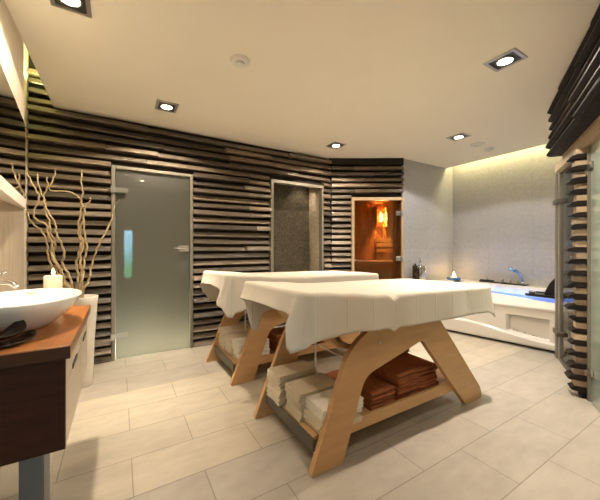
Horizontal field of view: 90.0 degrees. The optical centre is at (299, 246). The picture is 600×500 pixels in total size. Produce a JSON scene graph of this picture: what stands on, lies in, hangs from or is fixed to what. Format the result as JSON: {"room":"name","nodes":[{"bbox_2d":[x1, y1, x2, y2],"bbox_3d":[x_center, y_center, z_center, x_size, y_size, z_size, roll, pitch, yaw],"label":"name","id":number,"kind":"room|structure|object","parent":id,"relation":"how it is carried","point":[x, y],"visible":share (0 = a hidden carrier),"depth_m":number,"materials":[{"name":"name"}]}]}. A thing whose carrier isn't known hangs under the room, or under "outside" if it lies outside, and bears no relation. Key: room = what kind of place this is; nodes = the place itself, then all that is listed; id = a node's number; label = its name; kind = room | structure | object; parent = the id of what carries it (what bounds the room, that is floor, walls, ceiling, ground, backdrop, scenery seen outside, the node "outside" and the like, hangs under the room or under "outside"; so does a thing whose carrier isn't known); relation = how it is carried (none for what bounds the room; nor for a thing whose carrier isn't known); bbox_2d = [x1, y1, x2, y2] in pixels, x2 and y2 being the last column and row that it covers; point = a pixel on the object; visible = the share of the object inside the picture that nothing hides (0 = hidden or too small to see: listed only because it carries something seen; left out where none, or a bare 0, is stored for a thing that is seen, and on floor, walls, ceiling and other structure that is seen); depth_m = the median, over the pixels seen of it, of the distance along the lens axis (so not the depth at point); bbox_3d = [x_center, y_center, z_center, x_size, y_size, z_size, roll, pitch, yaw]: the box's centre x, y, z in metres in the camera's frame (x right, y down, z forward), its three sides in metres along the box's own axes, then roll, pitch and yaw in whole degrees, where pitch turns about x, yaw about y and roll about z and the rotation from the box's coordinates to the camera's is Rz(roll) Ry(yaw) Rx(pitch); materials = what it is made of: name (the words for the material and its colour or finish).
{"room":"spa massage room","nodes":[
{"label":"spa massage room","id":0,"kind":"room"},
{"bbox_2d":[0,0,23,469],"bbox_3d":[-0.873,-0.086,0.106,0.291,2.571,4.284,0,0,-31],"label":"wall","id":1,"kind":"structure","parent":0,"point":[11,42],"depth_m":1.80,"materials":[{"name":"paint"}]},
{"bbox_2d":[0,64,25,208],"bbox_3d":[-1.310,-0.537,1.300,0.191,0.565,1.780,0,0,-31],"label":"mirror","id":2,"kind":"object","parent":1,"relation":"attached to","point":[12,125],"visible":1,"depth_m":1.57,"materials":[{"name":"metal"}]},
{"bbox_2d":[24,44,27,289],"bbox_3d":[-1.286,-0.325,0.626,0.080,3.050,5.600,0,0,-31],"label":"wall","id":3,"kind":"structure","parent":0,"point":[25,48],"depth_m":2.76,"materials":[{"name":"paint"}]},
{"bbox_2d":[115,170,115,329],"bbox_3d":[-2.050,-0.136,4.077,2.500,2.671,1.300,0,0,-31],"label":"wall","id":4,"kind":"structure","parent":0,"point":[115,170],"depth_m":4.34,"materials":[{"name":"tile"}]},
{"bbox_2d":[26,53,331,363],"bbox_3d":[-1.084,-0.323,3.772,3.680,3.055,0.220,0,0,-31],"label":"wall","id":5,"kind":"structure","parent":0,"point":[231,190],"depth_m":3.30,"materials":[{"name":"brown wood"}]},
{"bbox_2d":[111,165,192,360],"bbox_3d":[-1.635,0.169,3.370,0.831,2.062,0.100,0,0,-31],"label":"door","id":6,"kind":"structure","parent":5,"relation":"in","point":[154,210],"depth_m":3.37,"materials":[{"name":"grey glass"}]},
{"bbox_2d":[269,179,323,271],"bbox_3d":[-0.037,0.135,4.354,0.885,2.130,0.085,0,0,-31],"label":"trim","id":7,"kind":"structure","parent":5,"relation":"attached to","point":[272,182],"depth_m":4.35,"materials":[{"name":"wood"}]},
{"bbox_2d":[274,184,308,325],"bbox_3d":[-0.231,0.050,4.643,1.000,2.300,0.050,0,0,-31],"label":"wall","id":8,"kind":"structure","parent":0,"point":[291,203],"depth_m":4.67,"materials":[{"name":"tile"}]},
{"bbox_2d":[0,325,599,499],"bbox_3d":[0.524,1.250,3.002,9.200,0.100,9.000,0,0,-31],"label":"floor","id":9,"kind":"structure","parent":0,"point":[171,424],"depth_m":1.85,"materials":[{"name":"tile"}]},
{"bbox_2d":[0,305,90,499],"bbox_3d":[-1.215,0.775,1.343,0.397,0.850,0.884,0,0,-31],"label":"vanity","id":10,"kind":"object","parent":9,"relation":"on","point":[42,376],"visible":0.95,"depth_m":1.05,"materials":[{"name":"brown wood"}]},
{"bbox_2d":[0,305,90,357],"bbox_3d":[-1.216,0.373,1.344,0.397,0.047,0.882,0,0,-31],"label":"countertop","id":11,"kind":"structure","parent":10,"relation":"on","point":[66,330],"depth_m":1.20,"materials":[{"name":"brown wood"}]},
{"bbox_2d":[0,270,18,288],"bbox_3d":[-1.400,0.230,1.417,0.133,0.240,0.051,0,0,-11],"label":"faucet","id":12,"kind":"object","parent":11,"relation":"on","point":[13,284],"visible":0.85,"depth_m":1.41,"materials":[{"name":"silver metal"}]},
{"bbox_2d":[0,330,36,347],"bbox_3d":[-1.038,0.332,1.062,0.150,0.034,0.123,0,0,-31],"label":"dish","id":13,"kind":"object","parent":11,"relation":"on","point":[28,335],"visible":1,"depth_m":1.10,"materials":[{"name":"brown paint"}]},
{"bbox_2d":[0,320,26,340],"bbox_3d":[-1.060,0.301,1.065,0.118,0.052,0.142,0,0,-31],"label":"dish","id":14,"kind":"object","parent":13,"relation":"on","point":[18,327],"visible":1,"depth_m":1.11,"materials":[{"name":"brown paint"}]},
{"bbox_2d":[0,288,81,331],"bbox_3d":[-1.206,0.283,1.318,0.400,0.134,0.570,0,0,-31],"label":"basin","id":15,"kind":"object","parent":11,"relation":"in","point":[39,310],"visible":0.89,"depth_m":1.27,"materials":[{"name":"white ceramic"}]},
{"bbox_2d":[26,291,38,294],"bbox_3d":[-1.389,0.289,1.556,0.088,0.122,0.088,0,0,-31],"label":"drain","id":16,"kind":"object","parent":15,"relation":"attached to","point":[36,292],"visible":0.11,"depth_m":1.52,"materials":[{"name":"beige metal"}]},
{"bbox_2d":[43,269,62,287],"bbox_3d":[-1.326,0.232,1.612,0.080,0.236,0.080,0,0,-31],"label":"candle","id":17,"kind":"object","parent":11,"relation":"on","point":[50,281],"visible":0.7,"depth_m":1.58,"materials":[{"name":"beige wax"}]},
{"bbox_2d":[73,294,97,387],"bbox_3d":[-1.877,0.814,2.605,0.212,0.773,0.212,0,0,-31],"label":"floor vase","id":18,"kind":"object","parent":9,"relation":"on","point":[89,299],"visible":0.47,"depth_m":2.58,"materials":[{"name":"beige ceramic"}]},
{"bbox_2d":[27,212,65,286],"bbox_3d":[-2.090,0.181,2.532,0.336,0.940,0.054,0,0,-31],"label":"branch","id":19,"kind":"object","parent":18,"relation":"in","point":[41,231],"visible":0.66,"depth_m":2.52,"materials":[{"name":"wood"}]},
{"bbox_2d":[25,168,70,287],"bbox_3d":[-2.033,0.013,2.456,0.335,1.275,0.053,0,0,-31],"label":"branch","id":20,"kind":"object","parent":18,"relation":"in","point":[37,203],"visible":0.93,"depth_m":2.44,"materials":[{"name":"wood"}]},
{"bbox_2d":[37,174,70,286],"bbox_3d":[-2.048,0.022,2.536,0.278,1.256,0.049,0,0,-31],"label":"branch","id":21,"kind":"object","parent":18,"relation":"in","point":[46,215],"visible":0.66,"depth_m":2.50,"materials":[{"name":"wood"}]},
{"bbox_2d":[43,177,73,288],"bbox_3d":[-1.995,0.039,2.510,0.250,1.224,0.050,0,0,-31],"label":"branch","id":22,"kind":"object","parent":18,"relation":"in","point":[44,203],"visible":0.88,"depth_m":2.50,"materials":[{"name":"wood"}]},
{"bbox_2d":[48,168,82,288],"bbox_3d":[-2.007,-0.006,2.573,0.240,1.315,0.050,0,0,-31],"label":"branch","id":23,"kind":"object","parent":18,"relation":"in","point":[81,207],"visible":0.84,"depth_m":2.61,"materials":[{"name":"wood"}]},
{"bbox_2d":[78,170,85,297],"bbox_3d":[-1.888,-0.010,2.597,0.046,1.321,0.057,0,0,33],"label":"branch","id":24,"kind":"object","parent":18,"relation":"in","point":[81,237],"visible":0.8,"depth_m":2.59,"materials":[{"name":"wood"}]},
{"bbox_2d":[80,197,90,297],"bbox_3d":[-1.843,0.111,2.579,0.083,1.080,0.050,0,0,-31],"label":"branch","id":25,"kind":"object","parent":18,"relation":"in","point":[85,239],"visible":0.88,"depth_m":2.57,"materials":[{"name":"wood"}]},
{"bbox_2d":[82,199,119,297],"bbox_3d":[-1.779,0.106,2.686,0.285,1.088,0.051,0,0,-31],"label":"branch","id":26,"kind":"object","parent":18,"relation":"in","point":[95,253],"visible":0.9,"depth_m":2.66,"materials":[{"name":"wood"}]},
{"bbox_2d":[206,309,359,385],"bbox_3d":[-0.101,0.732,3.279,1.675,0.935,0.760,0,0,-31],"label":"massage table","id":27,"kind":"object","parent":9,"relation":"on","point":[251,356],"visible":0.35,"depth_m":2.76,"materials":[{"name":"wood"}]},
{"bbox_2d":[217,337,339,364],"bbox_3d":[-0.133,1.041,3.260,1.400,0.018,0.564,0,0,-31],"label":"shelf","id":28,"kind":"object","parent":27,"relation":"attached to","point":[228,358],"depth_m":2.96,"materials":[{"name":"brown wood"}]},
{"bbox_2d":[201,271,378,317],"bbox_3d":[-0.085,0.412,3.310,1.896,0.362,0.947,0,0,-31],"label":"sheet","id":29,"kind":"object","parent":27,"relation":"on","point":[226,288],"visible":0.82,"depth_m":2.82,"materials":[{"name":"fabric"}]},
{"bbox_3d":[-0.191,1.007,3.066,0.215,0.048,0.276,0,0,-32],"label":"folded towel","id":30,"kind":"object","parent":27,"relation":"on","visible":0},
{"bbox_2d":[269,339,277,348],"bbox_3d":[-0.198,0.964,3.067,0.215,0.048,0.276,0,0,-30],"label":"folded towel","id":31,"kind":"object","parent":30,"relation":"on","point":[271,342],"visible":0.09,"depth_m":2.96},
{"bbox_2d":[267,335,279,343],"bbox_3d":[-0.187,0.919,3.069,0.215,0.048,0.276,0,0,-30],"label":"folded towel","id":32,"kind":"object","parent":31,"relation":"on","point":[269,336],"visible":0.12,"depth_m":2.99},
{"bbox_2d":[268,326,284,339],"bbox_3d":[-0.197,0.875,3.067,0.215,0.049,0.276,0,0,-30],"label":"folded towel","id":33,"kind":"object","parent":32,"relation":"on","point":[276,333],"visible":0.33,"depth_m":3.03,"materials":[{"name":"fabric"}]},
{"bbox_3d":[-0.458,1.016,2.824,0.306,0.032,0.185,0,0,-32],"label":"folded towel","id":34,"kind":"object","parent":27,"relation":"on","visible":0},
{"bbox_2d":[233,351,269,358],"bbox_3d":[-0.455,0.991,2.822,0.306,0.027,0.185,0,0,-30],"label":"folded towel","id":35,"kind":"object","parent":34,"relation":"on","point":[234,352],"visible":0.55,"depth_m":2.79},
{"bbox_2d":[233,348,269,355],"bbox_3d":[-0.455,0.963,2.825,0.306,0.027,0.185,0,0,-31],"label":"folded towel","id":36,"kind":"object","parent":35,"relation":"on","point":[266,349],"visible":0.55,"depth_m":2.79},
{"bbox_2d":[232,345,268,353],"bbox_3d":[-0.464,0.933,2.821,0.306,0.031,0.185,0,0,-31],"label":"folded towel","id":37,"kind":"object","parent":36,"relation":"on","point":[233,346],"visible":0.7,"depth_m":2.77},
{"bbox_2d":[232,342,268,350],"bbox_3d":[-0.462,0.906,2.825,0.306,0.031,0.185,0,0,-32],"label":"folded towel","id":38,"kind":"object","parent":37,"relation":"on","point":[267,343],"visible":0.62,"depth_m":2.75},
{"bbox_2d":[232,337,268,347],"bbox_3d":[-0.462,0.878,2.818,0.306,0.031,0.185,0,0,-31],"label":"folded towel","id":39,"kind":"object","parent":38,"relation":"on","point":[239,342],"visible":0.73,"depth_m":2.77,"materials":[{"name":"fabric"}]},
{"bbox_3d":[-0.675,1.016,3.141,0.306,0.032,0.185,0,0,-31],"label":"folded towel","id":40,"kind":"object","parent":27,"relation":"on","visible":0},
{"bbox_3d":[-0.679,0.988,3.139,0.306,0.032,0.185,0,0,-31],"label":"folded towel","id":41,"kind":"object","parent":40,"relation":"on","visible":0},
{"bbox_3d":[-0.678,0.962,3.137,0.306,0.029,0.185,0,0,-32],"label":"folded towel","id":42,"kind":"object","parent":41,"relation":"on","visible":0},
{"bbox_3d":[-0.678,0.934,3.134,0.306,0.029,0.185,0,0,-31],"label":"folded towel","id":43,"kind":"object","parent":42,"relation":"on","visible":0},
{"bbox_3d":[-0.673,0.907,3.140,0.306,0.029,0.185,0,0,-30],"label":"folded towel","id":44,"kind":"object","parent":43,"relation":"on","visible":0},
{"bbox_2d":[218,330,248,336],"bbox_3d":[-0.683,0.878,3.137,0.306,0.032,0.185,0,0,-32],"label":"folded towel","id":45,"kind":"object","parent":44,"relation":"on","point":[219,331],"visible":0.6,"depth_m":3.05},
{"bbox_2d":[219,324,249,333],"bbox_3d":[-0.674,0.853,3.140,0.306,0.027,0.185,0,0,-31],"label":"folded towel","id":46,"kind":"object","parent":45,"relation":"on","point":[234,328],"visible":0.86,"depth_m":3.10,"materials":[{"name":"fabric"}]},
{"bbox_3d":[-0.567,1.017,2.979,0.306,0.029,0.185,0,0,-30],"label":"folded towel","id":47,"kind":"object","parent":27,"relation":"on","visible":0},
{"bbox_3d":[-0.569,0.990,2.970,0.306,0.027,0.185,0,0,-31],"label":"folded towel","id":48,"kind":"object","parent":47,"relation":"on","visible":0},
{"bbox_3d":[-0.573,0.962,2.974,0.306,0.029,0.185,0,0,-32],"label":"folded towel","id":49,"kind":"object","parent":48,"relation":"on","visible":0},
{"bbox_3d":[-0.569,0.935,2.977,0.306,0.027,0.185,0,0,-30],"label":"folded towel","id":50,"kind":"object","parent":49,"relation":"on","visible":0},
{"bbox_3d":[-0.568,0.906,2.977,0.306,0.032,0.185,0,0,-31],"label":"folded towel","id":51,"kind":"object","parent":50,"relation":"on","visible":0},
{"bbox_2d":[226,331,248,341],"bbox_3d":[-0.563,0.879,2.976,0.306,0.029,0.185,0,0,-30],"label":"folded towel","id":52,"kind":"object","parent":51,"relation":"on","point":[230,337],"visible":0.56,"depth_m":2.94,"materials":[{"name":"fabric"}]},
{"bbox_2d":[254,310,480,477],"bbox_3d":[0.555,0.732,2.250,1.675,0.935,0.760,0,0,-31],"label":"massage table","id":53,"kind":"object","parent":9,"relation":"on","point":[370,350],"visible":0.47,"depth_m":1.84,"materials":[{"name":"brown wood"}]},
{"bbox_2d":[267,392,286,406],"bbox_3d":[-0.054,1.018,2.089,0.306,0.027,0.185,0,0,-31],"label":"folded towel","id":54,"kind":"object","parent":53,"relation":"on","point":[268,394],"visible":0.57,"depth_m":1.97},
{"bbox_2d":[266,388,286,402],"bbox_3d":[-0.055,0.990,2.085,0.306,0.027,0.185,0,0,-32],"label":"folded towel","id":55,"kind":"object","parent":54,"relation":"on","point":[280,400],"visible":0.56,"depth_m":1.97,"materials":[{"name":"fabric"}]},
{"bbox_2d":[267,384,285,397],"bbox_3d":[-0.054,0.963,2.087,0.306,0.027,0.185,0,0,-30],"label":"folded towel","id":56,"kind":"object","parent":55,"relation":"on","point":[269,386],"visible":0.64,"depth_m":1.98,"materials":[{"name":"fabric"}]},
{"bbox_2d":[268,380,285,393],"bbox_3d":[-0.047,0.935,2.089,0.306,0.027,0.185,0,0,-32],"label":"folded towel","id":57,"kind":"object","parent":56,"relation":"on","point":[282,391],"visible":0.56,"depth_m":1.98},
{"bbox_2d":[267,377,285,389],"bbox_3d":[-0.049,0.908,2.093,0.306,0.027,0.185,0,0,-32],"label":"folded towel","id":58,"kind":"object","parent":57,"relation":"on","point":[269,378],"visible":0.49,"depth_m":1.97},
{"bbox_2d":[267,372,314,385],"bbox_3d":[-0.054,0.880,2.085,0.306,0.027,0.185,0,0,-32],"label":"folded towel","id":59,"kind":"object","parent":58,"relation":"on","point":[280,383],"visible":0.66,"depth_m":2.00,"materials":[{"name":"fabric"}]},
{"bbox_2d":[267,360,314,380],"bbox_3d":[-0.056,0.852,2.087,0.306,0.029,0.185,0,0,-32],"label":"folded towel","id":60,"kind":"object","parent":59,"relation":"on","point":[298,368],"visible":0.94,"depth_m":2.05,"materials":[{"name":"fabric"}]},
{"bbox_2d":[285,404,304,422],"bbox_3d":[0.081,1.016,1.913,0.306,0.032,0.185,0,0,-30],"label":"folded towel","id":61,"kind":"object","parent":53,"relation":"on","point":[290,409],"visible":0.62,"depth_m":1.83,"materials":[{"name":"fabric"}]},
{"bbox_2d":[286,400,303,417],"bbox_3d":[0.091,0.988,1.916,0.306,0.032,0.185,0,0,-31],"label":"folded towel","id":62,"kind":"object","parent":61,"relation":"on","point":[288,402],"visible":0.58,"depth_m":1.83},
{"bbox_2d":[286,395,304,411],"bbox_3d":[0.086,0.961,1.926,0.306,0.032,0.185,0,0,-31],"label":"folded towel","id":63,"kind":"object","parent":62,"relation":"on","point":[287,398],"visible":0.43,"depth_m":1.82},
{"bbox_2d":[286,392,305,407],"bbox_3d":[0.083,0.934,1.916,0.306,0.029,0.185,0,0,-31],"label":"folded towel","id":64,"kind":"object","parent":63,"relation":"on","point":[301,405],"visible":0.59,"depth_m":1.81,"materials":[{"name":"fabric"}]},
{"bbox_2d":[284,387,305,402],"bbox_3d":[0.078,0.908,1.920,0.306,0.027,0.185,0,0,-30],"label":"folded towel","id":65,"kind":"object","parent":64,"relation":"on","point":[286,389],"visible":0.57,"depth_m":1.82,"materials":[{"name":"fabric"}]},
{"bbox_2d":[285,373,335,398],"bbox_3d":[0.079,0.880,1.924,0.306,0.027,0.185,0,0,-31],"label":"folded towel","id":66,"kind":"object","parent":65,"relation":"on","point":[309,385],"visible":0.91,"depth_m":1.90,"materials":[{"name":"fabric"}]},
{"bbox_2d":[325,369,338,379],"bbox_3d":[0.351,1.006,2.287,0.215,0.051,0.276,0,0,-30],"label":"folded towel","id":67,"kind":"object","parent":53,"relation":"on","point":[333,374],"visible":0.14,"depth_m":2.33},
{"bbox_2d":[304,414,362,433],"bbox_3d":[0.198,1.015,1.781,0.306,0.032,0.185,0,0,-33],"label":"folded towel","id":68,"kind":"object","parent":53,"relation":"on","point":[357,419],"visible":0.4,"depth_m":1.75,"materials":[{"name":"fabric"}]},
{"bbox_2d":[303,412,360,431],"bbox_3d":[0.185,0.989,1.784,0.306,0.028,0.185,0,0,-31],"label":"folded towel","id":69,"kind":"object","parent":68,"relation":"on","point":[316,425],"visible":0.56,"depth_m":1.70,"materials":[{"name":"fabric"}]},
{"bbox_2d":[303,407,361,426],"bbox_3d":[0.194,0.961,1.778,0.306,0.030,0.185,0,0,-32],"label":"folded towel","id":70,"kind":"object","parent":69,"relation":"on","point":[306,410],"visible":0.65,"depth_m":1.71,"materials":[{"name":"fabric"}]},
{"bbox_2d":[305,402,362,421],"bbox_3d":[0.203,0.932,1.780,0.306,0.032,0.185,0,0,-31],"label":"folded towel","id":71,"kind":"object","parent":70,"relation":"on","point":[360,405],"visible":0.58,"depth_m":1.71,"materials":[{"name":"fabric"}]},
{"bbox_2d":[304,389,363,415],"bbox_3d":[0.203,0.904,1.783,0.306,0.032,0.185,0,0,-31],"label":"folded towel","id":72,"kind":"object","parent":71,"relation":"on","point":[319,401],"visible":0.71,"depth_m":1.75,"materials":[{"name":"fabric"}]},
{"bbox_2d":[282,369,446,439],"bbox_3d":[0.523,1.041,2.231,1.400,0.018,0.564,0,0,-31],"label":"shelf","id":73,"kind":"object","parent":53,"relation":"attached to","point":[303,428],"depth_m":1.88,"materials":[{"name":"brown wood"}]},
{"bbox_2d":[240,279,495,353],"bbox_3d":[0.520,0.425,2.251,1.852,0.410,0.940,0,0,-31],"label":"sheet","id":74,"kind":"object","parent":53,"relation":"on","point":[317,312],"visible":1,"depth_m":1.77,"materials":[{"name":"fabric"}]},
{"bbox_2d":[363,394,394,410],"bbox_3d":[0.472,1.001,2.045,0.215,0.061,0.276,0,0,-31],"label":"folded towel","id":75,"kind":"object","parent":53,"relation":"on","point":[368,405],"visible":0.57,"depth_m":1.92,"materials":[{"name":"fabric"}]},
{"bbox_2d":[360,374,395,401],"bbox_3d":[0.473,0.945,2.041,0.215,0.061,0.276,0,0,-32],"label":"folded towel","id":76,"kind":"object","parent":75,"relation":"on","point":[374,388],"visible":0.59,"depth_m":1.96,"materials":[{"name":"fabric"}]},
{"bbox_2d":[394,388,418,399],"bbox_3d":[0.679,1.008,2.176,0.215,0.046,0.276,0,0,-30],"label":"folded towel","id":77,"kind":"object","parent":53,"relation":"on","point":[406,394],"visible":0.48,"depth_m":2.06,"materials":[{"name":"fabric"}]},
{"bbox_2d":[395,382,419,394],"bbox_3d":[0.678,0.965,2.160,0.215,0.046,0.276,0,0,-32],"label":"folded towel","id":78,"kind":"object","parent":77,"relation":"on","point":[413,386],"visible":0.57,"depth_m":2.04,"materials":[{"name":"fabric"}]},
{"bbox_2d":[371,371,420,387],"bbox_3d":[0.686,0.921,2.163,0.215,0.048,0.276,0,0,-31],"label":"folded towel","id":79,"kind":"object","parent":78,"relation":"on","point":[403,383],"visible":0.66,"depth_m":2.07,"materials":[{"name":"fabric"}]},
{"bbox_2d":[375,359,418,381],"bbox_3d":[0.676,0.879,2.161,0.215,0.046,0.276,0,0,-31],"label":"folded towel","id":80,"kind":"object","parent":79,"relation":"on","point":[397,371],"visible":0.68,"depth_m":2.10,"materials":[{"name":"fabric"}]},
{"bbox_2d":[417,380,438,391],"bbox_3d":[0.871,1.009,2.285,0.215,0.045,0.276,0,0,-30],"label":"folded towel","id":81,"kind":"object","parent":53,"relation":"on","point":[433,383],"visible":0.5,"depth_m":2.17,"materials":[{"name":"fabric"}]},
{"bbox_2d":[418,374,436,385],"bbox_3d":[0.865,0.968,2.297,0.215,0.045,0.276,0,0,-33],"label":"folded towel","id":82,"kind":"object","parent":81,"relation":"on","point":[434,376],"visible":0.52,"depth_m":2.18,"materials":[{"name":"fabric"}]},
{"bbox_2d":[419,370,435,378],"bbox_3d":[0.858,0.927,2.296,0.215,0.045,0.276,0,0,-31],"label":"folded towel","id":83,"kind":"object","parent":82,"relation":"on","point":[427,374],"visible":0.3,"depth_m":2.19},
{"bbox_2d":[393,354,437,374],"bbox_3d":[0.866,0.886,2.283,0.215,0.045,0.276,0,0,-32],"label":"folded towel","id":84,"kind":"object","parent":83,"relation":"on","point":[424,366],"visible":0.82,"depth_m":2.25,"materials":[{"name":"fabric"}]},
{"bbox_2d":[354,239,392,278],"bbox_3d":[1.365,0.517,5.673,1.150,1.365,0.695,0,0,1],"label":"bench","id":85,"kind":"object","parent":9,"relation":"on","point":[384,247],"visible":0.49,"depth_m":5.78,"materials":[{"name":"brown wood"}]},
{"bbox_2d":[433,277,554,351],"bbox_3d":[2.746,0.837,4.095,1.207,0.724,2.135,0,0,-31],"label":"bathtub","id":86,"kind":"object","parent":9,"relation":"on","point":[520,319],"visible":0.43,"depth_m":3.75,"materials":[{"name":"white plastic"}]},
{"bbox_2d":[412,264,417,278],"bbox_3d":[1.774,0.402,4.620,0.080,0.294,0.079,0,0,-31],"label":"bottle","id":87,"kind":"object","parent":86,"relation":"on","point":[414,267],"visible":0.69,"depth_m":4.59,"materials":[{"name":"glass"}]},
{"bbox_2d":[418,257,422,279],"bbox_3d":[1.865,0.352,4.652,0.092,0.394,0.091,0,0,-31],"label":"bottle","id":88,"kind":"object","parent":86,"relation":"on","point":[420,266],"visible":0.77,"depth_m":4.62,"materials":[{"name":"silver metal"}]},
{"bbox_2d":[423,266,425,279],"bbox_3d":[1.936,0.425,4.718,0.076,0.250,0.075,0,0,-31],"label":"drinking glass","id":89,"kind":"object","parent":86,"relation":"on","point":[424,267],"visible":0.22,"depth_m":4.68,"materials":[{"name":"clear glass"}]},
{"bbox_2d":[447,272,460,279],"bbox_3d":[2.576,0.480,5.022,0.224,0.140,0.224,0,0,-31],"label":"bowl","id":90,"kind":"object","parent":86,"relation":"on","point":[453,277],"visible":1,"depth_m":4.98,"materials":[{"name":"blue glass"}]},
{"bbox_2d":[433,279,554,310],"bbox_3d":[2.754,0.795,4.099,1.189,0.490,2.135,0,0,-31],"label":"basin","id":91,"kind":"object","parent":86,"relation":"in","point":[506,296],"depth_m":3.94,"materials":[{"name":"white plastic"}]},
{"bbox_2d":[508,267,524,283],"bbox_3d":[3.134,0.416,4.355,0.100,0.231,0.205,0,0,-31],"label":"faucet","id":92,"kind":"object","parent":86,"relation":"on","point":[511,269],"visible":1,"depth_m":4.33,"materials":[{"name":"silver metal"}]},
{"bbox_2d":[525,291,554,298],"bbox_3d":[3.135,0.597,3.631,0.320,0.030,0.580,0,0,-31],"label":"tray","id":93,"kind":"object","parent":86,"relation":"on","point":[537,293],"visible":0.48,"depth_m":3.70,"materials":[{"name":"black plastic"}]},
{"bbox_2d":[544,278,554,295],"bbox_3d":[3.124,0.471,3.649,0.120,0.243,0.218,0,0,-31],"label":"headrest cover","id":94,"kind":"object","parent":93,"relation":"on","point":[550,290],"visible":0.41,"depth_m":3.65,"materials":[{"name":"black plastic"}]},
{"bbox_2d":[4,0,599,167],"bbox_3d":[1.361,-1.645,1.907,6.300,0.549,6.260,0,0,-31],"label":"ceiling","id":95,"kind":"structure","parent":0,"point":[376,78],"depth_m":2.27,"materials":[{"name":"paint"}]},
{"bbox_2d":[50,0,91,17],"bbox_3d":[-1.267,-1.364,1.649,0.190,0.014,0.210,0,0,-31],"label":"recessed light","id":96,"kind":"object","parent":95,"relation":"in","point":[81,7],"visible":1,"depth_m":1.70,"materials":[{"name":"silver metal"}]},
{"bbox_2d":[155,99,178,112],"bbox_3d":[-1.298,-1.364,2.919,0.190,0.014,0.210,0,0,-31],"label":"recessed light","id":97,"kind":"object","parent":95,"relation":"in","point":[161,105],"visible":1,"depth_m":2.91,"materials":[{"name":"silver metal"}]},
{"bbox_2d":[230,54,249,67],"bbox_3d":[-0.441,-1.352,2.200,0.140,0.038,0.140,0,0,-31],"label":"smoke detector","id":98,"kind":"object","parent":95,"relation":"attached to","point":[238,60],"visible":1,"depth_m":2.17,"materials":[{"name":"white plastic"}]},
{"bbox_2d":[326,141,346,148],"bbox_3d":[0.484,-1.364,4.032,0.190,0.014,0.210,0,0,-31],"label":"recessed light","id":99,"kind":"object","parent":95,"relation":"in","point":[335,145],"visible":1,"depth_m":4.02,"materials":[{"name":"silver metal"}]},
{"bbox_2d":[446,132,470,140],"bbox_3d":[1.967,-1.364,3.721,0.190,0.014,0.210,0,0,-31],"label":"recessed light","id":100,"kind":"object","parent":95,"relation":"in","point":[462,135],"visible":1,"depth_m":3.71,"materials":[{"name":"silver metal"}]},
{"bbox_2d":[470,142,484,147],"bbox_3d":[2.366,-1.352,3.996,0.170,0.038,0.170,0,0,-31],"label":"ceiling speaker","id":101,"kind":"object","parent":95,"relation":"attached to","point":[477,144],"visible":1,"depth_m":3.96,"materials":[{"name":"white plastic"}]},
{"bbox_2d":[484,147,493,151],"bbox_3d":[2.638,-1.352,4.184,0.120,0.038,0.120,0,0,-31],"label":"ceiling vent","id":102,"kind":"object","parent":95,"relation":"in","point":[489,149],"visible":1,"depth_m":4.16,"materials":[{"name":"white plastic"}]},
{"bbox_2d":[483,48,527,71],"bbox_3d":[1.503,-1.364,2.199,0.190,0.014,0.210,0,0,-31],"label":"recessed light","id":103,"kind":"object","parent":95,"relation":"in","point":[513,56],"visible":1,"depth_m":2.19,"materials":[{"name":"silver metal"}]},
{"bbox_2d":[309,188,318,270],"bbox_3d":[0.222,0.080,4.760,0.050,2.240,0.340,0,0,-31],"label":"wall","id":104,"kind":"structure","parent":0,"point":[313,193],"depth_m":4.73,"materials":[{"name":"tile"}]},
{"bbox_2d":[329,158,403,271],"bbox_3d":[1.014,-0.083,4.695,1.166,2.576,0.207,0,0,1],"label":"wall","id":105,"kind":"structure","parent":0,"point":[350,177],"depth_m":4.63,"materials":[{"name":"brown wood"}]},
{"bbox_2d":[351,197,403,278],"bbox_3d":[1.197,0.217,4.646,0.801,1.965,0.120,0,0,1],"label":"door","id":106,"kind":"structure","parent":105,"relation":"in","point":[400,213],"depth_m":4.60,"materials":[{"name":"glass"},{"name":"pale wood"},{"name":"brushed steel"}]},
{"bbox_2d":[354,201,397,279],"bbox_3d":[1.914,0.050,5.415,2.472,2.300,1.409,0,0,1],"label":"wall","id":107,"kind":"structure","parent":0,"point":[366,234],"depth_m":6.03,"materials":[{"name":"wood"}]},
{"bbox_2d":[374,207,387,226],"bbox_3d":[1.603,-0.595,5.937,0.230,0.390,0.168,0,0,1],"label":"lamp","id":108,"kind":"object","parent":107,"relation":"attached to","point":[380,214],"visible":1,"depth_m":5.91,"materials":[{"name":"orange glass"}]},
{"bbox_2d":[398,159,452,279],"bbox_3d":[2.165,-0.325,5.055,1.400,3.050,0.100,0,0,-31],"label":"wall","id":109,"kind":"structure","parent":0,"point":[427,194],"depth_m":4.98,"materials":[{"name":"paint"}]},
{"bbox_2d":[453,144,561,286],"bbox_3d":[3.996,-0.325,3.298,0.100,3.050,4.800,0,0,-31],"label":"wall","id":110,"kind":"structure","parent":0,"point":[504,209],"depth_m":4.60,"materials":[{"name":"paint"}]},
{"bbox_2d":[545,4,599,172],"bbox_3d":[1.181,-0.086,0.583,0.327,2.571,6.042,0,0,31],"label":"wall","id":111,"kind":"structure","parent":0,"point":[574,110],"depth_m":2.12,"materials":[{"name":"brown wood"}]},
{"bbox_2d":[553,162,587,400],"bbox_3d":[2.543,0.207,2.822,0.080,1.985,1.140,0,0,31],"label":"door","id":112,"kind":"structure","parent":111,"relation":"in","point":[561,331],"depth_m":3.11,"materials":[{"name":"glass"}]},
{"bbox_2d":[584,139,599,411],"bbox_3d":[1.926,0.207,1.766,0.050,1.985,1.396,0,0,30],"label":"door","id":113,"kind":"structure","parent":111,"relation":"in","point":[592,171],"depth_m":2.27,"materials":[{"name":"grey glass"}]},
{"bbox_2d":[563,148,586,398],"bbox_3d":[2.248,0.208,2.421,0.176,1.984,0.126,0,0,31],"label":"wall pier","id":114,"kind":"object","parent":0,"point":[578,339],"visible":0.73,"depth_m":2.39,"materials":[{"name":"brown wood"}]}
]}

